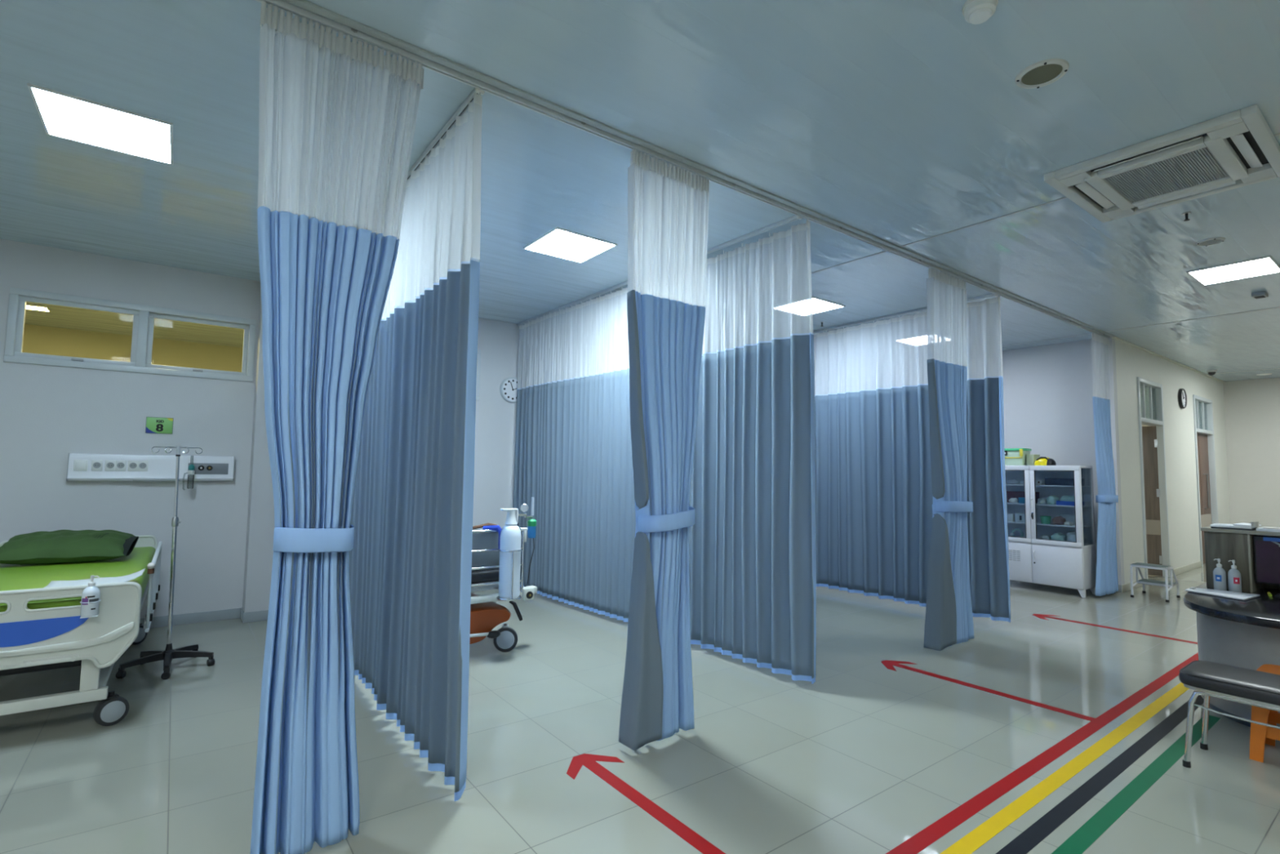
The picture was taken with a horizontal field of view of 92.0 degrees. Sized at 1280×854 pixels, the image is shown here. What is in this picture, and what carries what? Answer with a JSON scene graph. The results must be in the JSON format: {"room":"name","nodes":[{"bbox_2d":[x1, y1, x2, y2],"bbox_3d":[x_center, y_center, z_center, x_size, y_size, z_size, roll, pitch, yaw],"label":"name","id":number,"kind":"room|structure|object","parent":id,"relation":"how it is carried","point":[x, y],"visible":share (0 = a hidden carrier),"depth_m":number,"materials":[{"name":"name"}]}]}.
{"room":"hospital room","nodes":[
{"label":"hospital room","id":0,"kind":"room"},
{"bbox_2d":[22,324,242,372],"bbox_3d":[-3.596,0.409,9.233,14.590,3.344,4.344,4,-5,-37],"label":"wall","id":1,"kind":"structure","parent":0,"point":[42,340],"depth_m":8.93,"materials":[{"name":"yellow paint"}]},
{"bbox_2d":[242,287,274,612],"bbox_3d":[-3.574,0.203,6.223,0.560,3.344,0.246,4,-5,-37],"label":"wall","id":2,"kind":"structure","parent":0,"point":[259,555],"depth_m":5.98,"materials":[{"name":"paint"}]},
{"bbox_2d":[0,238,533,617],"bbox_3d":[-2.204,0.308,7.484,14.470,3.344,0.130,4,-5,-37],"label":"wall","id":3,"kind":"structure","parent":0,"point":[48,413],"depth_m":5.69,"materials":[{"name":"paint"}]},
{"bbox_2d":[3,287,256,382],"bbox_3d":[-4.601,-0.807,5.712,1.760,0.628,0.120,4,-5,-37],"label":"window","id":4,"kind":"structure","parent":3,"relation":"in","point":[144,317],"depth_m":5.65,"materials":[{"name":"white metal"}]},
{"bbox_2d":[66,453,235,480],"bbox_3d":[-4.435,0.374,5.661,1.197,0.242,0.092,4,-5,-37],"label":"panel","id":5,"kind":"object","parent":3,"relation":"attached to","point":[81,466],"visible":1,"depth_m":5.60,"materials":[{"name":"white metal"}]},
{"bbox_2d":[73,459,88,471],"bbox_3d":[-4.833,0.331,5.339,0.090,0.095,0.010,4,-5,-37],"label":"light switch","id":6,"kind":"object","parent":5,"relation":"attached to","point":[78,464],"depth_m":5.33,"materials":[{"name":"white plastic"}]},
{"bbox_2d":[91,459,102,471],"bbox_3d":[-4.750,0.336,5.402,0.072,0.095,0.009,4,-5,-37],"label":"socket","id":7,"kind":"object","parent":5,"relation":"attached to","point":[96,464],"depth_m":5.40,"materials":[{"name":"grey paint"}]},
{"bbox_2d":[104,460,115,471],"bbox_3d":[-4.678,0.341,5.456,0.072,0.095,0.009,4,-5,-37],"label":"socket","id":8,"kind":"object","parent":5,"relation":"attached to","point":[109,465],"depth_m":5.45,"materials":[{"name":"grey paint"}]},
{"bbox_2d":[115,460,126,471],"bbox_3d":[-4.622,0.344,5.498,0.072,0.095,0.009,4,-5,-37],"label":"socket","id":9,"kind":"object","parent":5,"relation":"attached to","point":[120,465],"depth_m":5.49,"materials":[{"name":"grey paint"}]},
{"bbox_2d":[127,460,137,471],"bbox_3d":[-4.554,0.349,5.549,0.072,0.095,0.009,4,-5,-37],"label":"socket","id":10,"kind":"object","parent":5,"relation":"attached to","point":[132,465],"depth_m":5.54,"materials":[{"name":"grey paint"}]},
{"bbox_2d":[137,460,147,471],"bbox_3d":[-4.500,0.352,5.590,0.072,0.095,0.009,4,-5,-37],"label":"socket","id":11,"kind":"object","parent":5,"relation":"attached to","point":[142,464],"depth_m":5.59,"materials":[{"name":"grey paint"}]},
{"bbox_2d":[182,457,195,490],"bbox_3d":[-4.202,0.427,5.753,0.089,0.324,0.085,4,-5,-37],"label":"oxygen flowmeter","id":12,"kind":"object","parent":5,"relation":"attached to","point":[191,468],"visible":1,"depth_m":5.75,"materials":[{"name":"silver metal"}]},
{"bbox_2d":[186,474,194,488],"bbox_3d":[-4.181,0.507,5.746,0.049,0.133,0.049,4,-5,-37],"label":"bottle","id":13,"kind":"object","parent":12,"relation":"on","point":[188,474],"depth_m":5.75,"materials":[{"name":"plastic"}]},
{"bbox_2d":[187,462,228,474],"bbox_3d":[-4.110,0.398,5.883,0.315,0.105,0.005,4,-5,-37],"label":"outlet plate","id":14,"kind":"object","parent":5,"relation":"attached to","point":[200,468],"depth_m":5.89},
{"bbox_2d":[145,416,173,434],"bbox_3d":[-4.452,-0.014,5.723,0.198,0.150,0.008,4,-5,-37],"label":"number sign","id":15,"kind":"object","parent":3,"relation":"attached to","point":[153,424],"visible":1,"depth_m":5.72,"materials":[{"name":"green"}]},
{"bbox_2d":[139,587,496,627],"bbox_3d":[-2.158,1.917,7.182,14.350,0.095,0.258,4,-5,-37],"label":"baseboard","id":16,"kind":"structure","parent":3,"relation":"attached to","point":[211,615],"depth_m":5.86,"materials":[{"name":"grey tile"}]},
{"bbox_2d":[475,349,480,399],"bbox_3d":[-2.707,-0.684,7.131,1.760,0.628,0.120,4,-5,-37],"label":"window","id":17,"kind":"structure","parent":3,"relation":"in","point":[478,356],"depth_m":7.59,"materials":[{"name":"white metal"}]},
{"bbox_2d":[499,377,517,402],"bbox_3d":[-1.621,-0.473,7.859,0.330,0.330,0.045,4,-5,-37],"label":"wall clock","id":18,"kind":"object","parent":3,"relation":"attached to","point":[508,386],"visible":0.79,"depth_m":7.82,"materials":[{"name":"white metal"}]},
{"bbox_2d":[0,0,1279,382],"bbox_3d":[1.802,-1.365,7.450,21.060,0.100,16.400,4,-5,-37],"label":"ceiling","id":19,"kind":"structure","parent":0,"point":[899,122],"depth_m":3.39,"materials":[{"name":"white paint"}]},
{"bbox_2d":[26,304,50,311],"bbox_3d":[-7.284,-1.435,7.444,0.240,0.012,0.260,4,-5,-37],"label":"recessed light","id":20,"kind":"object","parent":19,"relation":"in","point":[28,306],"visible":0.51,"depth_m":7.44,"materials":[{"name":"white plastic"}]},
{"bbox_2d":[26,83,173,164],"bbox_3d":[-2.942,-1.649,3.419,0.570,0.012,0.570,4,-5,-37],"label":"recessed light","id":21,"kind":"object","parent":19,"relation":"in","point":[62,115],"visible":1,"depth_m":3.38,"materials":[{"name":"white plastic"}]},
{"bbox_2d":[363,88,484,229],"bbox_3d":[-2.031,-1.541,4.672,0.049,0.032,4.205,4,-5,-37],"label":"track","id":22,"kind":"object","parent":19,"relation":"attached to","point":[463,109],"visible":0.33,"depth_m":3.35,"materials":[{"name":"white metal"}]},
{"bbox_2d":[349,92,482,800],"bbox_3d":[-1.998,0.111,4.484,0.140,3.309,4.031,4,-5,-37],"label":"curtain","id":23,"kind":"object","parent":22,"relation":"hanging from","point":[411,556],"visible":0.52,"depth_m":3.31,"materials":[{"name":"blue fabric"}]},
{"bbox_2d":[523,226,617,262],"bbox_3d":[-0.584,-1.500,5.136,0.570,0.012,0.570,4,-5,-37],"label":"recessed light","id":24,"kind":"object","parent":19,"relation":"in","point":[558,242],"visible":1,"depth_m":5.11,"materials":[{"name":"white plastic"}]},
{"bbox_2d":[516,214,802,326],"bbox_3d":[-0.205,-1.412,6.202,0.048,0.032,4.466,4,-5,-37],"label":"track","id":25,"kind":"object","parent":19,"relation":"attached to","point":[795,217],"visible":0.69,"depth_m":5.08,"materials":[{"name":"white metal"}]},
{"bbox_2d":[512,287,635,622],"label":"curtain","id":26,"kind":"object","parent":25,"relation":"hanging from","point":[573,444],"depth_m":6.62,"materials":[{"name":"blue fabric"}]},
{"bbox_2d":[688,217,816,684],"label":"curtain","id":27,"kind":"object","parent":25,"relation":"hanging from","point":[752,565],"depth_m":4.71,"materials":[{"name":"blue fabric"}]},
{"bbox_2d":[254,0,1110,338],"bbox_3d":[0.510,-1.557,3.925,14.337,0.032,0.049,4,-5,-37],"label":"track","id":28,"kind":"object","parent":19,"relation":"attached to","point":[286,6],"visible":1,"depth_m":3.33,"materials":[{"name":"white metal"}]},
{"bbox_2d":[249,1,423,853],"bbox_3d":[-1.238,-0.026,2.482,0.638,3.287,0.202,4,-5,-37],"label":"curtain","id":29,"kind":"object","parent":28,"relation":"hanging from","point":[336,133],"visible":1,"depth_m":2.44,"materials":[{"name":"blue fabric"}]},
{"bbox_2d":[618,149,709,750],"bbox_3d":[0.188,0.065,3.537,0.605,3.287,0.223,4,-5,-37],"label":"curtain","id":30,"kind":"object","parent":28,"relation":"hanging from","point":[668,206],"visible":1,"depth_m":3.49,"materials":[{"name":"blue fabric"}]},
{"bbox_2d":[924,266,973,650],"bbox_3d":[2.767,0.233,5.468,0.751,3.287,0.222,4,-5,-37],"label":"curtain","id":31,"kind":"object","parent":28,"relation":"hanging from","point":[948,619],"visible":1,"depth_m":5.40,"materials":[{"name":"blue fabric"}]},
{"bbox_2d":[1090,332,1118,595],"bbox_3d":[5.904,0.439,7.857,0.750,3.287,0.160,4,-5,-37],"label":"curtain","id":32,"kind":"object","parent":28,"relation":"hanging from","point":[1106,575],"visible":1,"depth_m":7.78,"materials":[{"name":"blue fabric"}]},
{"bbox_2d":[812,296,845,314],"bbox_3d":[1.884,-1.344,6.922,0.570,0.012,0.570,4,-5,-37],"label":"recessed light","id":33,"kind":"object","parent":19,"relation":"in","point":[819,305],"visible":0.36,"depth_m":6.84,"materials":[{"name":"white plastic"}]},
{"bbox_2d":[813,293,998,333],"bbox_3d":[2.311,-1.248,8.087,0.049,0.032,4.466,4,-5,-37],"label":"track","id":34,"kind":"object","parent":19,"relation":"attached to","point":[989,295],"visible":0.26,"depth_m":7.25,"materials":[{"name":"white metal"}]},
{"bbox_2d":[813,294,1010,622],"bbox_3d":[2.361,0.384,7.881,0.150,3.270,4.296,4,-5,-37],"label":"curtain","id":35,"kind":"object","parent":34,"relation":"hanging from","point":[873,488],"visible":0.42,"depth_m":7.11,"materials":[{"name":"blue fabric"}]},
{"bbox_2d":[961,0,998,24],"bbox_3d":[1.339,-1.635,2.430,0.128,0.058,0.128,4,-5,-37],"label":"smoke detector","id":36,"kind":"object","parent":19,"relation":"attached to","point":[974,11],"visible":1,"depth_m":2.41,"materials":[{"name":"white plastic"}]},
{"bbox_2d":[1014,58,1069,88],"bbox_3d":[1.851,-1.621,2.847,0.210,0.014,0.210,4,-5,-37],"label":"ceiling speaker","id":37,"kind":"object","parent":19,"relation":"attached to","point":[1044,73],"visible":1,"depth_m":2.84,"materials":[{"name":"white plastic"}]},
{"bbox_2d":[1021,64,1062,85],"bbox_3d":[1.851,-1.625,2.847,0.162,0.006,0.162,4,-5,-37],"label":"grille","id":38,"kind":"object","parent":37,"relation":"attached to","point":[1038,74],"depth_m":2.85,"materials":[{"name":"grey"}]},
{"bbox_2d":[811,133,1279,273],"bbox_3d":[2.527,-1.503,4.524,0.024,0.003,10.446,4,-5,-37],"label":"trim","id":39,"kind":"structure","parent":19,"relation":"attached to","point":[1278,134],"depth_m":4.66,"materials":[{"name":"metal"}]},
{"bbox_2d":[1001,306,1279,346],"bbox_3d":[6.379,-1.253,7.410,0.024,0.003,10.446,4,-5,-37],"label":"trim","id":40,"kind":"structure","parent":19,"relation":"attached to","point":[1277,307],"depth_m":7.51,"materials":[{"name":"metal"}]},
{"bbox_2d":[1044,104,1279,222],"bbox_3d":[3.177,-1.524,3.733,1.030,0.051,0.940,4,-5,-37],"label":"air conditioner","id":41,"kind":"object","parent":19,"relation":"attached to","point":[1237,148],"visible":1,"depth_m":3.63,"materials":[{"name":"white plastic"}]},
{"bbox_2d":[1103,146,1229,202],"bbox_3d":[3.177,-1.517,3.732,0.570,0.012,0.480,4,-5,-37],"label":"grille","id":42,"kind":"object","parent":41,"relation":"attached to","point":[1202,166],"depth_m":3.73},
{"bbox_2d":[1182,211,1191,221],"bbox_3d":[3.833,-1.474,4.330,0.051,0.052,0.051,4,-5,-37],"label":"sprinkler","id":43,"kind":"object","parent":19,"relation":"attached to","point":[1187,213],"visible":1,"depth_m":4.32,"materials":[{"name":"metal"}]},
{"bbox_2d":[1195,237,1225,246],"bbox_3d":[4.474,-1.449,4.843,0.170,0.014,0.170,4,-5,-37],"label":"ceiling speaker","id":44,"kind":"object","parent":19,"relation":"attached to","point":[1208,242],"visible":1,"depth_m":4.83,"materials":[{"name":"white plastic"}]},
{"bbox_2d":[1200,239,1221,244],"bbox_3d":[4.474,-1.453,4.843,0.131,0.006,0.131,4,-5,-37],"label":"grille","id":45,"kind":"object","parent":44,"relation":"attached to","point":[1206,242],"depth_m":4.84,"materials":[{"name":"metal"}]},
{"bbox_2d":[1206,369,1216,375],"bbox_3d":[9.923,-0.949,10.720,0.130,0.110,0.130,4,-5,-37],"label":"security camera","id":46,"kind":"object","parent":19,"relation":"attached to","point":[1211,372],"visible":0.9,"depth_m":10.69,"materials":[{"name":"white plastic"}]},
{"bbox_2d":[1186,255,1279,285],"bbox_3d":[5.329,-1.391,5.533,0.600,0.012,0.540,4,-5,-37],"label":"recessed light","id":47,"kind":"object","parent":19,"relation":"in","point":[1268,264],"visible":1,"depth_m":5.51,"materials":[{"name":"white plastic"}]},
{"bbox_2d":[1251,291,1268,299],"bbox_3d":[6.224,-1.319,6.203,0.160,0.039,0.100,4,-5,-37],"label":"sensor","id":48,"kind":"object","parent":19,"relation":"attached to","point":[1263,294],"visible":1,"depth_m":6.17,"materials":[{"name":"grey paint"}]},
{"bbox_2d":[0,562,1279,853],"bbox_3d":[1.755,2.071,7.215,21.060,0.100,16.400,4,-5,-37],"label":"floor","id":49,"kind":"structure","parent":0,"point":[863,757],"depth_m":3.32,"materials":[{"name":"tile"}]},
{"bbox_2d":[0,534,162,725],"bbox_3d":[-3.943,1.290,4.141,1.152,0.882,2.460,4,-5,-37],"label":"hospital bed","id":50,"kind":"object","parent":49,"relation":"on","point":[42,628],"visible":0.92,"depth_m":3.45,"materials":[{"name":"beige plastic"}]},
{"bbox_2d":[0,529,138,564],"bbox_3d":[-4.190,0.869,4.524,0.746,0.217,0.534,3,-5,-32],"label":"pillow","id":51,"kind":"object","parent":50,"relation":"on","point":[59,546],"visible":1,"depth_m":4.39,"materials":[{"name":"green fabric"}]},
{"bbox_2d":[80,574,100,616],"bbox_3d":[-3.009,0.922,3.384,0.076,0.215,0.077,4,-5,-37],"label":"sanitizer bottle","id":52,"kind":"object","parent":50,"relation":"on","point":[91,593],"visible":0.99,"depth_m":3.36,"materials":[{"name":"plastic"}]},
{"bbox_2d":[44,568,145,587],"bbox_3d":[-3.162,0.881,3.595,0.430,0.054,0.316,4,-5,-37],"label":"sheet","id":53,"kind":"object","parent":50,"relation":"on","point":[128,577],"visible":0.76,"depth_m":3.61,"materials":[{"name":"fabric"}]},
{"bbox_2d":[115,445,214,679],"bbox_3d":[-3.431,0.952,4.550,0.566,1.625,0.544,4,-5,-37],"label":"stand","id":54,"kind":"object","parent":49,"relation":"on","point":[168,654],"visible":1,"depth_m":4.54,"materials":[{"name":"silver metal"}]},
{"bbox_2d":[469,522,537,651],"bbox_3d":[-1.785,1.340,5.624,0.960,1.044,2.244,4,-5,-37],"label":"hospital bed","id":55,"kind":"object","parent":49,"relation":"on","point":[486,614],"visible":0.31,"depth_m":5.02,"materials":[{"name":"beige plastic"}]},
{"bbox_2d":[498,497,536,598],"bbox_3d":[-0.979,0.960,4.971,0.307,0.784,0.166,4,-5,-37],"label":"cylinder","id":56,"kind":"object","parent":55,"relation":"attached to","point":[510,534],"visible":0.99,"depth_m":4.87,"materials":[{"name":"white metal"}]},
{"bbox_2d":[566,753,725,853],"bbox_3d":[0.104,1.687,2.671,0.300,0.001,1.415,4,-5,-37],"label":"floor arrow","id":57,"kind":"object","parent":49,"relation":"on","point":[704,846],"depth_m":2.81,"materials":[{"name":"paint"}]},
{"bbox_2d":[880,659,1094,720],"bbox_3d":[2.366,1.834,4.366,0.300,0.001,1.415,4,-5,-37],"label":"floor arrow","id":58,"kind":"object","parent":49,"relation":"on","point":[889,664],"depth_m":4.34,"materials":[{"name":"paint"}]},
{"bbox_2d":[885,652,1198,853],"bbox_3d":[4.091,1.883,4.730,19.400,0.001,0.072,4,-5,-37],"label":"floor stripe","id":59,"kind":"object","parent":49,"relation":"on","point":[931,833],"depth_m":3.09,"materials":[{"name":"paint"}]},
{"bbox_2d":[1004,465,1096,597],"bbox_3d":[5.270,1.324,8.191,0.471,1.620,1.135,4,-5,-37],"label":"medicine cabinet","id":60,"kind":"object","parent":49,"relation":"on","point":[1032,559],"depth_m":7.99,"materials":[{"name":"white metal"}]},
{"bbox_2d":[1007,512,1014,521],"bbox_3d":[5.052,1.233,8.424,0.112,0.107,0.112,4,-5,-37],"label":"box","id":61,"kind":"object","parent":60,"relation":"on","point":[1011,517],"visible":0.55,"depth_m":8.37,"materials":[{"name":"cardboard"}]},
{"bbox_2d":[1004,448,1031,465],"bbox_3d":[5.140,0.412,8.463,0.277,0.232,0.310,4,-5,-37],"label":"tub","id":62,"kind":"object","parent":60,"relation":"on","point":[1013,456],"visible":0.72,"depth_m":8.36,"materials":[{"name":"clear plastic"}]},
{"bbox_2d":[1014,512,1025,522],"bbox_3d":[5.122,1.217,8.290,0.102,0.122,0.132,4,-5,-37],"label":"box","id":63,"kind":"object","parent":60,"relation":"on","point":[1019,517],"visible":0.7,"depth_m":8.26,"materials":[{"name":"white"}]},
{"bbox_2d":[1006,490,1039,503],"bbox_3d":[5.224,0.957,8.426,0.182,0.152,0.342,4,-5,-37],"label":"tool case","id":64,"kind":"object","parent":60,"relation":"on","point":[1011,494],"visible":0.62,"depth_m":8.41,"materials":[{"name":"plastic"}]},
{"bbox_2d":[1026,453,1039,465],"bbox_3d":[5.298,0.446,8.322,0.210,0.150,0.102,4,-5,-37],"label":"tub","id":65,"kind":"object","parent":60,"relation":"on","point":[1030,458],"visible":0.87,"depth_m":8.26,"materials":[{"name":"green plastic"}]},
{"bbox_2d":[1005,484,1074,487],"bbox_3d":[5.304,0.779,8.248,0.376,0.014,1.087,4,-5,-37],"label":"shelf","id":66,"kind":"object","parent":60,"relation":"attached to","point":[1006,485],"depth_m":8.28,"materials":[{"name":"white metal"}]},
{"bbox_2d":[1035,479,1044,484],"bbox_3d":[5.286,0.728,8.147,0.128,0.069,0.069,4,-5,-37],"label":"paper roll","id":67,"kind":"object","parent":60,"relation":"on","point":[1040,482],"visible":0.96,"depth_m":8.11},
{"bbox_2d":[1006,501,1074,506],"bbox_3d":[5.300,1.028,8.231,0.376,0.014,1.087,4,-5,-37],"label":"shelf","id":68,"kind":"object","parent":60,"relation":"attached to","point":[1037,504],"depth_m":8.25,"materials":[{"name":"white metal"}]},
{"bbox_2d":[1007,521,1075,527],"bbox_3d":[5.297,1.283,8.214,0.376,0.014,1.087,4,-5,-37],"label":"shelf","id":69,"kind":"object","parent":60,"relation":"attached to","point":[1038,523],"depth_m":8.15,"materials":[{"name":"white metal"}]},
{"bbox_2d":[1037,497,1046,504],"bbox_3d":[5.301,0.976,8.123,0.182,0.075,0.103,4,-5,-37],"label":"bundle","id":70,"kind":"object","parent":60,"relation":"on","point":[1041,500],"visible":0.95,"depth_m":8.07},
{"bbox_2d":[1039,534,1050,539],"bbox_3d":[5.311,1.455,8.078,0.203,0.092,0.122,4,-5,-37],"label":"bundle","id":71,"kind":"object","parent":60,"relation":"in","point":[1043,536],"visible":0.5,"depth_m":8.03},
{"bbox_2d":[1034,456,1056,465],"bbox_3d":[5.330,0.450,8.128,0.200,0.116,0.240,4,-5,-37],"label":"helmet","id":72,"kind":"object","parent":60,"relation":"on","point":[1042,460],"visible":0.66,"depth_m":8.06,"materials":[{"name":"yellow plastic"}]},
{"bbox_2d":[1040,515,1051,524],"bbox_3d":[5.311,1.217,8.087,0.132,0.099,0.132,4,-5,-37],"label":"tub","id":73,"kind":"object","parent":60,"relation":"on","point":[1044,519],"visible":1,"depth_m":8.05,"materials":[{"name":"green plastic"}]},
{"bbox_2d":[1046,495,1058,504],"bbox_3d":[5.370,0.948,8.033,0.189,0.120,0.124,4,-5,-37],"label":"bundle","id":74,"kind":"object","parent":60,"relation":"on","point":[1051,500],"visible":0.93,"depth_m":7.98,"materials":[{"name":"fabric"}]},
{"bbox_2d":[1049,532,1066,541],"bbox_3d":[5.396,1.427,7.957,0.228,0.134,0.163,4,-5,-37],"label":"bundle","id":75,"kind":"object","parent":60,"relation":"in","point":[1057,536],"visible":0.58,"depth_m":7.90,"materials":[{"name":"fabric"}]},
{"bbox_2d":[1052,515,1065,524],"bbox_3d":[5.412,1.204,7.976,0.158,0.113,0.143,4,-5,-37],"label":"bundle","id":76,"kind":"object","parent":60,"relation":"on","point":[1059,520],"visible":0.98,"depth_m":7.93,"materials":[{"name":"fabric"}]},
{"bbox_2d":[1044,478,1074,485],"bbox_3d":[5.497,0.711,8.000,0.242,0.092,0.372,4,-5,-37],"label":"instrument case","id":77,"kind":"object","parent":60,"relation":"on","point":[1057,482],"visible":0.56,"depth_m":7.93,"materials":[{"name":"plastic"}]},
{"bbox_2d":[1056,500,1074,506],"bbox_3d":[5.498,0.973,7.892,0.220,0.055,0.240,4,-5,-37],"label":"tray","id":78,"kind":"object","parent":60,"relation":"on","point":[1058,502],"visible":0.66,"depth_m":7.84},
{"bbox_2d":[1059,495,1074,501],"bbox_3d":[5.497,0.933,7.891,0.192,0.120,0.225,4,-5,-37],"label":"bundle","id":79,"kind":"object","parent":78,"relation":"in","point":[1064,498],"visible":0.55,"depth_m":7.85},
{"bbox_2d":[1058,513,1075,524],"bbox_3d":[5.549,1.198,8.005,0.102,0.132,0.182,4,-5,-37],"label":"box","id":80,"kind":"object","parent":60,"relation":"on","point":[1068,517],"visible":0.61,"depth_m":7.95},
{"bbox_2d":[1066,531,1075,542],"bbox_3d":[5.515,1.405,7.802,0.240,0.160,0.195,4,-5,-37],"label":"bundle","id":81,"kind":"object","parent":60,"relation":"in","point":[1071,536],"visible":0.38,"depth_m":7.78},
{"bbox_2d":[939,682,1189,853],"bbox_3d":[4.167,1.877,4.630,19.400,0.001,0.072,4,-5,-37],"label":"floor stripe","id":82,"kind":"object","parent":49,"relation":"on","point":[979,836],"depth_m":3.03,"materials":[{"name":"paint"}]},
{"bbox_2d":[995,694,1203,853],"bbox_3d":[4.245,1.871,4.526,19.400,0.001,0.072,4,-5,-37],"label":"floor stripe","id":83,"kind":"object","parent":49,"relation":"on","point":[1036,833],"depth_m":2.97,"materials":[{"name":"paint"}]},
{"bbox_2d":[1032,613,1197,644],"bbox_3d":[4.660,1.983,6.084,0.300,0.001,1.415,4,-5,-37],"label":"floor arrow","id":84,"kind":"object","parent":49,"relation":"on","point":[1040,615],"depth_m":6.12,"materials":[{"name":"paint"}]},
{"bbox_2d":[1051,715,1221,853],"bbox_3d":[0.087,1.590,1.249,8.800,0.001,0.072,4,-5,-37],"label":"floor stripe","id":85,"kind":"object","parent":49,"relation":"on","point":[1088,833],"depth_m":2.89,"materials":[{"name":"paint"}]},
{"bbox_2d":[1129,562,1180,602],"bbox_3d":[6.407,1.912,7.688,0.513,0.409,0.378,4,-5,-37],"label":"step stool","id":86,"kind":"object","parent":49,"relation":"on","point":[1166,584],"visible":1,"depth_m":7.66,"materials":[{"name":"white metal"}]},
{"bbox_2d":[1178,660,1279,768],"bbox_3d":[3.138,1.513,3.110,0.407,0.491,0.577,4,-5,-37],"label":"bench","id":87,"kind":"object","parent":49,"relation":"on","point":[1257,688],"visible":1,"depth_m":3.15,"materials":[{"name":"black leather"}]},
{"bbox_2d":[1178,660,1279,705],"bbox_3d":[3.134,1.304,3.120,0.390,0.073,0.575,4,-5,-37],"label":"seat cushion","id":88,"kind":"object","parent":87,"relation":"on","point":[1234,682],"depth_m":3.12,"materials":[{"name":"leather"}]},
{"bbox_2d":[1183,525,1279,726],"bbox_3d":[4.805,1.229,3.298,1.722,1.130,2.845,4,-5,-37],"label":"reception desk","id":89,"kind":"object","parent":49,"relation":"on","point":[1241,633],"depth_m":3.90,"materials":[{"name":"grey laminate"}]},
{"bbox_2d":[1213,558,1226,591],"bbox_3d":[4.112,1.046,4.382,0.069,0.222,0.068,4,-5,-37],"label":"sanitizer bottle","id":90,"kind":"object","parent":89,"relation":"on","point":[1219,573],"visible":0.96,"depth_m":4.36,"materials":[{"name":"plastic"}]},
{"bbox_2d":[1184,586,1260,600],"bbox_3d":[3.962,1.134,4.217,0.309,0.020,0.350,4,-5,-37],"label":"clipboard","id":91,"kind":"object","parent":89,"relation":"on","point":[1228,594],"visible":1,"depth_m":4.19,"materials":[{"name":"white paper"}]},
{"bbox_2d":[1227,560,1241,592],"bbox_3d":[4.158,1.043,4.320,0.069,0.222,0.068,4,-5,-37],"label":"sanitizer bottle","id":92,"kind":"object","parent":89,"relation":"on","point":[1234,578],"visible":0.91,"depth_m":4.30,"materials":[{"name":"plastic"}]},
{"bbox_2d":[1209,522,1261,530],"bbox_3d":[4.310,0.715,4.471,0.243,0.040,0.243,4,-5,-37],"label":"document folder","id":93,"kind":"object","parent":89,"relation":"on","point":[1242,526],"visible":0.78,"depth_m":4.41,"materials":[{"name":"white paper"}]},
{"bbox_2d":[1253,535,1279,585],"bbox_3d":[4.533,0.950,4.154,0.180,0.395,0.552,4,-5,-37],"label":"monitor","id":94,"kind":"object","parent":89,"relation":"on","point":[1266,548],"visible":1,"depth_m":4.27,"materials":[{"name":"black plastic"}]},
{"bbox_2d":[1256,526,1279,532],"bbox_3d":[4.463,0.710,4.261,0.240,0.026,0.274,4,-5,-37],"label":"document folder","id":95,"kind":"object","parent":89,"relation":"on","point":[1273,529],"visible":1,"depth_m":4.26,"materials":[{"name":"white paper"}]},
{"bbox_2d":[1249,663,1279,762],"bbox_3d":[3.512,1.548,3.278,0.350,0.455,0.365,4,-5,-37],"label":"plastic stool","id":96,"kind":"object","parent":49,"relation":"on","point":[1260,735],"visible":0.65,"depth_m":3.29,"materials":[{"name":"plastic"}]},
{"bbox_2d":[849,336,1124,584],"bbox_3d":[4.929,0.574,9.923,0.120,3.344,4.523,4,-5,-37],"label":"wall","id":97,"kind":"structure","parent":0,"point":[1048,390],"depth_m":8.64,"materials":[{"name":"paint"}]},
{"bbox_2d":[1115,339,1230,583],"bbox_3d":[8.770,0.636,10.059,6.190,3.344,0.130,4,-5,-37],"label":"wall","id":98,"kind":"structure","parent":0,"point":[1132,362],"depth_m":9.61,"materials":[{"name":"beige paint"}]},
{"bbox_2d":[1137,377,1170,578],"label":"door","id":99,"kind":"structure","parent":98,"relation":"in","point":[1152,437],"depth_m":9.33,"materials":[{"name":"wood"}]},
{"bbox_2d":[1121,560,1201,592],"bbox_3d":[8.738,2.250,9.852,6.298,0.095,0.012,4,-5,-37],"label":"baseboard","id":100,"kind":"structure","parent":98,"relation":"attached to","point":[1126,587],"depth_m":9.53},
{"bbox_2d":[1111,337,1225,382],"bbox_3d":[8.793,-1.028,10.072,6.310,0.022,0.030,4,-5,-37],"label":"trim","id":101,"kind":"structure","parent":98,"relation":"attached to","point":[1115,338],"depth_m":9.53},
{"bbox_2d":[1177,388,1186,408],"bbox_3d":[8.842,-0.463,10.067,0.330,0.330,0.045,4,-5,-37],"label":"wall clock","id":102,"kind":"object","parent":98,"relation":"attached to","point":[1182,397],"visible":1,"depth_m":10.03,"materials":[{"name":"black plastic"}]},
{"bbox_2d":[1192,394,1218,566],"bbox_3d":[9.889,0.930,10.878,1.270,2.900,0.160,4,-5,-37],"label":"door","id":103,"kind":"structure","parent":98,"relation":"in","point":[1206,490],"depth_m":11.02,"materials":[{"name":"wood"}]},
{"bbox_2d":[1142,377,1279,527],"bbox_3d":[12.126,0.735,10.840,0.120,3.344,9.200,4,-5,-37],"label":"wall","id":104,"kind":"structure","parent":0,"point":[1251,406],"depth_m":11.58,"materials":[{"name":"paint"}]},
{"bbox_2d":[1183,582,1279,629],"bbox_3d":[4.806,1.119,3.306,1.722,0.050,2.845,4,-5,-37],"label":"countertop","id":105,"kind":"structure","parent":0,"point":[1264,611],"depth_m":3.84,"materials":[{"name":"black laminate"}]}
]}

